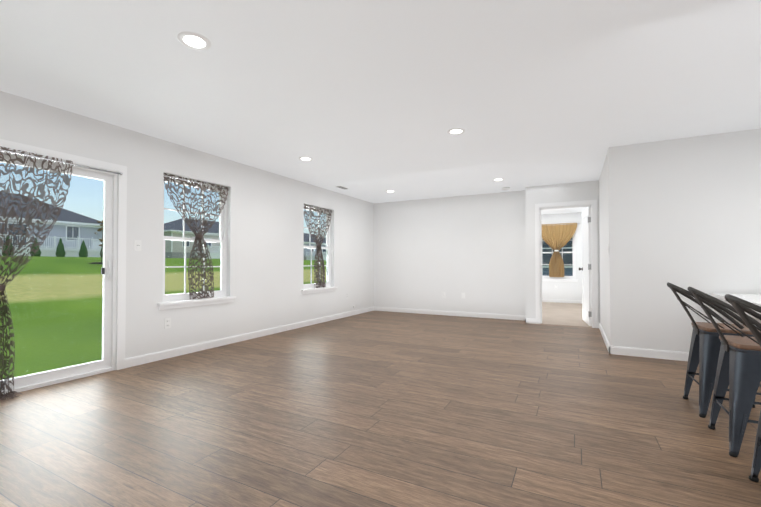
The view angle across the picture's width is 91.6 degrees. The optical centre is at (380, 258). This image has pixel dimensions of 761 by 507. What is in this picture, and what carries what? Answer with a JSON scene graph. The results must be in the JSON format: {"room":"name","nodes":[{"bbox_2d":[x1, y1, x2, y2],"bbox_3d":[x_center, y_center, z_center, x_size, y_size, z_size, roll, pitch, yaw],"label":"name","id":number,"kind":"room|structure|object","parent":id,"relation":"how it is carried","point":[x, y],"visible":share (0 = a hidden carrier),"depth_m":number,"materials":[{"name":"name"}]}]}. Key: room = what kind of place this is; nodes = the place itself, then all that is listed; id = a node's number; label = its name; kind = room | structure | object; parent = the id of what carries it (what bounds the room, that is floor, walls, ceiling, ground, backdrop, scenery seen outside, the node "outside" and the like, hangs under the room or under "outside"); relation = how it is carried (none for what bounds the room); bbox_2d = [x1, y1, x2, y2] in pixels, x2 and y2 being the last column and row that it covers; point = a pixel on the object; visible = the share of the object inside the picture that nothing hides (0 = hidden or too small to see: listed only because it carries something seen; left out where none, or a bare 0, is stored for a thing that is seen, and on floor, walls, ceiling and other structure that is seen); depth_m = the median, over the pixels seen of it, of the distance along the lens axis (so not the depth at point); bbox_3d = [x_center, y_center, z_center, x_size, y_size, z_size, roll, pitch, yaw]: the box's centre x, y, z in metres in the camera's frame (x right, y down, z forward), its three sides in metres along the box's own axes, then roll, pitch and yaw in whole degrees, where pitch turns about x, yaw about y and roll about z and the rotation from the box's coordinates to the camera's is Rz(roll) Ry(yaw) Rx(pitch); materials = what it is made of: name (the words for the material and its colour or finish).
{"room":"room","nodes":[
{"label":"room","id":0,"kind":"room"},
{"bbox_2d":[0,91,373,358],"bbox_3d":[-2.413,-0.104,4.286,0.150,2.440,9.750,0,-1,28],"label":"wall","id":1,"kind":"structure","parent":0,"point":[265,235],"depth_m":4.92,"materials":[{"name":"paint"}]},
{"bbox_2d":[0,151,117,393],"bbox_3d":[-3.116,0.109,2.918,0.142,1.975,1.830,0,-1,28],"label":"door","id":2,"kind":"structure","parent":1,"relation":"in","point":[107,363],"depth_m":3.60,"materials":[{"name":"white plastic"}]},
{"bbox_2d":[0,146,121,399],"bbox_3d":[-2.968,0.103,2.855,0.190,1.985,1.829,0,-1,28],"label":"door curtain","id":3,"kind":"object","parent":2,"relation":"hanging from","point":[27,221],"visible":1,"depth_m":3.02,"materials":[{"name":"grey fabric"}]},
{"bbox_2d":[0,139,126,369],"bbox_3d":[-3.052,0.071,2.885,0.018,2.050,1.980,0,-1,28],"label":"door frame","id":4,"kind":"structure","parent":1,"relation":"attached to","point":[121,260],"depth_m":3.70,"materials":[{"name":"white wood"}]},
{"bbox_2d":[134,240,140,250],"bbox_3d":[-2.541,-0.140,3.874,0.009,0.114,0.070,0,-1,28],"label":"light switch","id":5,"kind":"object","parent":1,"relation":"attached to","point":[137,245],"depth_m":3.87,"materials":[{"name":"white plastic"}]},
{"bbox_2d":[165,318,170,328],"bbox_3d":[-2.388,0.724,4.153,0.008,0.114,0.070,0,-1,28],"label":"electrical outlet plate","id":6,"kind":"object","parent":1,"relation":"attached to","point":[168,320],"depth_m":4.15,"materials":[{"name":"white plastic"}]},
{"bbox_2d":[157,174,235,309],"bbox_3d":[-2.254,-0.198,4.543,0.195,1.535,1.030,0,-1,28],"label":"window","id":7,"kind":"structure","parent":1,"relation":"in","point":[178,300],"depth_m":4.57,"materials":[{"name":"white plastic"}]},
{"bbox_2d":[164,173,228,298],"bbox_3d":[-2.238,-0.236,4.535,0.065,1.451,0.910,0,-1,28],"label":"window curtain","id":8,"kind":"object","parent":7,"relation":"hanging from","point":[199,237],"visible":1,"depth_m":4.54,"materials":[{"name":"grey fabric"}]},
{"bbox_2d":[125,306,373,367],"bbox_3d":[-1.371,1.096,6.082,0.014,0.092,5.270,0,-1,28],"label":"baseboard","id":9,"kind":"structure","parent":1,"relation":"attached to","point":[188,349],"depth_m":4.84,"materials":[{"name":"white wood"}]},
{"bbox_2d":[301,205,337,293],"bbox_3d":[-1.140,-0.168,6.668,0.195,1.535,1.010,0,-1,28],"label":"window","id":10,"kind":"structure","parent":1,"relation":"in","point":[309,288],"depth_m":6.81,"materials":[{"name":"white plastic"}]},
{"bbox_2d":[304,204,332,287],"bbox_3d":[-1.124,-0.206,6.660,0.064,1.451,0.890,0,-1,28],"label":"window curtain","id":11,"kind":"object","parent":10,"relation":"hanging from","point":[319,271],"visible":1,"depth_m":6.67,"materials":[{"name":"grey fabric"}]},
{"bbox_2d":[0,311,760,506],"bbox_3d":[1.196,1.139,2.376,8.300,0.100,9.750,0,-1,28],"label":"floor","id":12,"kind":"structure","parent":0,"point":[382,409],"depth_m":2.39,"materials":[{"name":"brown wood"}]},
{"bbox_2d":[667,282,760,417],"bbox_3d":[2.425,0.635,2.677,0.558,0.917,0.434,0,-1,28],"label":"stool","id":13,"kind":"object","parent":12,"relation":"on","point":[705,346],"visible":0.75,"depth_m":2.58,"materials":[{"name":"metal"}]},
{"bbox_2d":[687,286,760,457],"bbox_3d":[2.145,0.627,2.146,0.556,0.917,0.431,0,-1,28],"label":"stool","id":14,"kind":"object","parent":12,"relation":"on","point":[738,372],"visible":0.98,"depth_m":2.06,"materials":[{"name":"metal"}]},
{"bbox_2d":[709,293,760,322],"bbox_3d":[3.727,0.724,3.054,1.240,0.750,1.270,0,-1,28],"label":"table","id":15,"kind":"object","parent":12,"relation":"on","point":[754,299],"visible":0.23,"depth_m":3.59,"materials":[{"name":"white"}]},
{"bbox_2d":[725,294,760,481],"bbox_3d":[1.847,0.619,1.579,0.555,0.917,0.427,0,-1,28],"label":"stool","id":16,"kind":"object","parent":12,"relation":"on","point":[741,307],"visible":1,"depth_m":1.73,"materials":[{"name":"metal"}]},
{"bbox_2d":[0,0,760,214],"bbox_3d":[2.090,-1.401,4.118,8.300,0.150,13.600,0,-1,28],"label":"ceiling","id":17,"kind":"structure","parent":0,"point":[372,101],"depth_m":2.78,"materials":[{"name":"paint"}]},
{"bbox_2d":[177,31,210,49],"bbox_3d":[-1.152,-1.346,2.293,0.189,0.008,0.189,0,-1,-17],"label":"recessed light","id":18,"kind":"object","parent":17,"relation":"in","point":[193,40],"depth_m":2.28,"materials":[{"name":"white plastic"}]},
{"bbox_2d":[299,157,312,160],"bbox_3d":[-0.978,-1.310,4.855,0.189,0.008,0.189,0,-1,-17],"label":"recessed light","id":19,"kind":"object","parent":17,"relation":"in","point":[301,158],"depth_m":4.83,"materials":[{"name":"white plastic"}]},
{"bbox_2d":[447,128,464,134],"bbox_3d":[0.787,-1.324,3.851,0.189,0.008,0.189,0,-1,-17],"label":"recessed light","id":20,"kind":"object","parent":17,"relation":"in","point":[454,131],"depth_m":3.85,"materials":[{"name":"white plastic"}]},
{"bbox_2d":[374,190,525,315],"bbox_3d":[1.341,-0.057,7.625,3.400,2.440,0.350,0,-1,28],"label":"wall","id":21,"kind":"structure","parent":0,"point":[427,252],"depth_m":7.57,"materials":[{"name":"paint"}]},
{"bbox_2d":[374,306,524,320],"bbox_3d":[1.309,1.118,7.645,3.250,0.092,0.014,0,-1,28],"label":"baseboard","id":22,"kind":"structure","parent":21,"relation":"attached to","point":[405,310],"depth_m":7.55,"materials":[{"name":"white wood"}]},
{"bbox_2d":[541,212,581,299],"bbox_3d":[4.782,-0.019,10.280,1.770,2.440,0.150,0,-1,28],"label":"wall","id":23,"kind":"structure","parent":0,"point":[568,290],"depth_m":10.03,"materials":[{"name":"paint"}]},
{"bbox_2d":[542,233,577,281],"bbox_3d":[4.873,-0.138,10.209,1.020,1.525,0.195,0,-1,28],"label":"bedroom window","id":24,"kind":"structure","parent":23,"relation":"in","point":[564,278],"depth_m":10.08,"materials":[{"name":"white plastic"}]},
{"bbox_2d":[542,223,579,276],"bbox_3d":[4.825,-0.231,10.118,1.124,1.460,0.079,0,-1,28],"label":"curtain","id":25,"kind":"object","parent":23,"relation":"hanging from","point":[556,238],"visible":0.98,"depth_m":10.12,"materials":[{"name":"yellow fabric"}]},
{"bbox_2d":[542,299,581,303],"bbox_3d":[4.740,1.154,10.193,1.740,0.092,0.014,0,-1,28],"label":"baseboard","id":26,"kind":"structure","parent":23,"relation":"attached to","point":[543,300],"depth_m":10.08,"materials":[{"name":"white wood"}]},
{"bbox_2d":[525,180,599,322],"bbox_3d":[3.189,-0.074,6.391,1.260,2.440,0.120,0,-1,28],"label":"wall","id":27,"kind":"structure","parent":0,"point":[569,192],"depth_m":6.53,"materials":[{"name":"paint"}]},
{"bbox_2d":[535,200,597,327],"bbox_3d":[3.193,0.086,6.386,0.950,2.120,0.156,0,-1,28],"label":"door frame","id":28,"kind":"structure","parent":27,"relation":"attached to","point":[586,203],"depth_m":6.31,"materials":[{"name":"white wood"}]},
{"bbox_2d":[579,207,591,325],"bbox_3d":[3.663,0.131,6.638,0.186,2.020,0.787,0,-1,28],"label":"door leaf","id":29,"kind":"structure","parent":27,"relation":"in","point":[586,269],"depth_m":6.51,"materials":[{"name":"white wood"}]},
{"bbox_2d":[541,302,591,326],"bbox_3d":[3.814,1.223,8.427,2.060,0.104,4.300,0,-1,28],"label":"floor","id":30,"kind":"structure","parent":0,"point":[563,314],"depth_m":7.71,"materials":[{"name":"beige carpet"}]},
{"bbox_2d":[599,155,606,336],"bbox_3d":[3.248,-0.090,5.276,0.120,2.440,1.800,0,-1,28],"label":"wall","id":31,"kind":"structure","parent":0,"point":[603,177],"depth_m":5.27,"materials":[{"name":"paint"}]},
{"bbox_2d":[598,323,609,349],"bbox_3d":[3.152,1.084,5.236,0.030,0.092,1.930,0,-1,28],"label":"baseboard","id":32,"kind":"structure","parent":31,"relation":"attached to","point":[599,324],"depth_m":5.19,"materials":[{"name":"white wood"}]},
{"bbox_2d":[607,128,760,352],"bbox_3d":[4.387,-0.114,3.561,3.730,2.440,0.120,0,-1,28],"label":"wall","id":33,"kind":"structure","parent":0,"point":[684,213],"depth_m":4.08,"materials":[{"name":"paint"}]},
{"bbox_2d":[608,345,688,360],"bbox_3d":[4.275,1.059,3.528,3.574,0.092,0.014,0,-1,28],"label":"baseboard","id":34,"kind":"structure","parent":33,"relation":"attached to","point":[660,354],"depth_m":4.17,"materials":[{"name":"white wood"}]},
{"label":"outside","id":35,"kind":"structure","parent":0,"visible":0},
{"bbox_2d":[0,256,325,379],"bbox_3d":[-74.040,0.832,61.327,220.000,2.426,280.000,0,-1,28],"label":"ground","id":36,"kind":"structure","parent":35,"point":[60,335],"depth_m":8.93,"materials":[{"name":"green plant"}]},
{"bbox_2d":[0,192,102,256],"bbox_3d":[-36.886,-2.752,32.352,14.650,7.480,20.180,-1,-1,32],"label":"house","id":37,"kind":"structure","parent":36,"relation":"on","point":[59,233],"depth_m":34.86,"materials":[{"name":"grey"}]},
{"bbox_2d":[2,236,102,256],"bbox_3d":[-27.553,-0.959,30.700,0.731,1.630,8.877,0,-1,28],"label":"tree","id":38,"kind":"object","parent":36,"relation":"on","point":[83,251],"depth_m":31.23,"materials":[{"name":"green plant"}]},
{"bbox_2d":[88,221,102,263],"bbox_3d":[-14.353,-0.852,19.053,1.200,2.309,1.182,0,-1,28],"label":"sapling","id":39,"kind":"object","parent":36,"relation":"on","point":[101,240],"depth_m":18.97,"materials":[{"name":"green plant"}]},
{"bbox_2d":[164,218,219,258],"bbox_3d":[-27.593,-2.508,60.844,13.650,7.730,18.280,-1,-1,32],"label":"house","id":40,"kind":"structure","parent":36,"relation":"on","point":[170,230],"depth_m":53.57,"materials":[{"name":"beige"}]},
{"bbox_2d":[304,233,325,259],"bbox_3d":[-16.794,-2.171,85.774,13.650,7.730,18.280,0,-1,28],"label":"house","id":41,"kind":"structure","parent":36,"relation":"on","point":[307,256],"depth_m":80.52,"materials":[{"name":"grey"}]},
{"bbox_2d":[542,238,572,275],"bbox_3d":[10.691,-1.434,18.376,18.000,6.500,9.060,0,-1,28],"label":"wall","id":42,"kind":"structure","parent":36,"relation":"on","point":[547,256],"depth_m":14.98,"materials":[{"name":"glass"}]}
]}

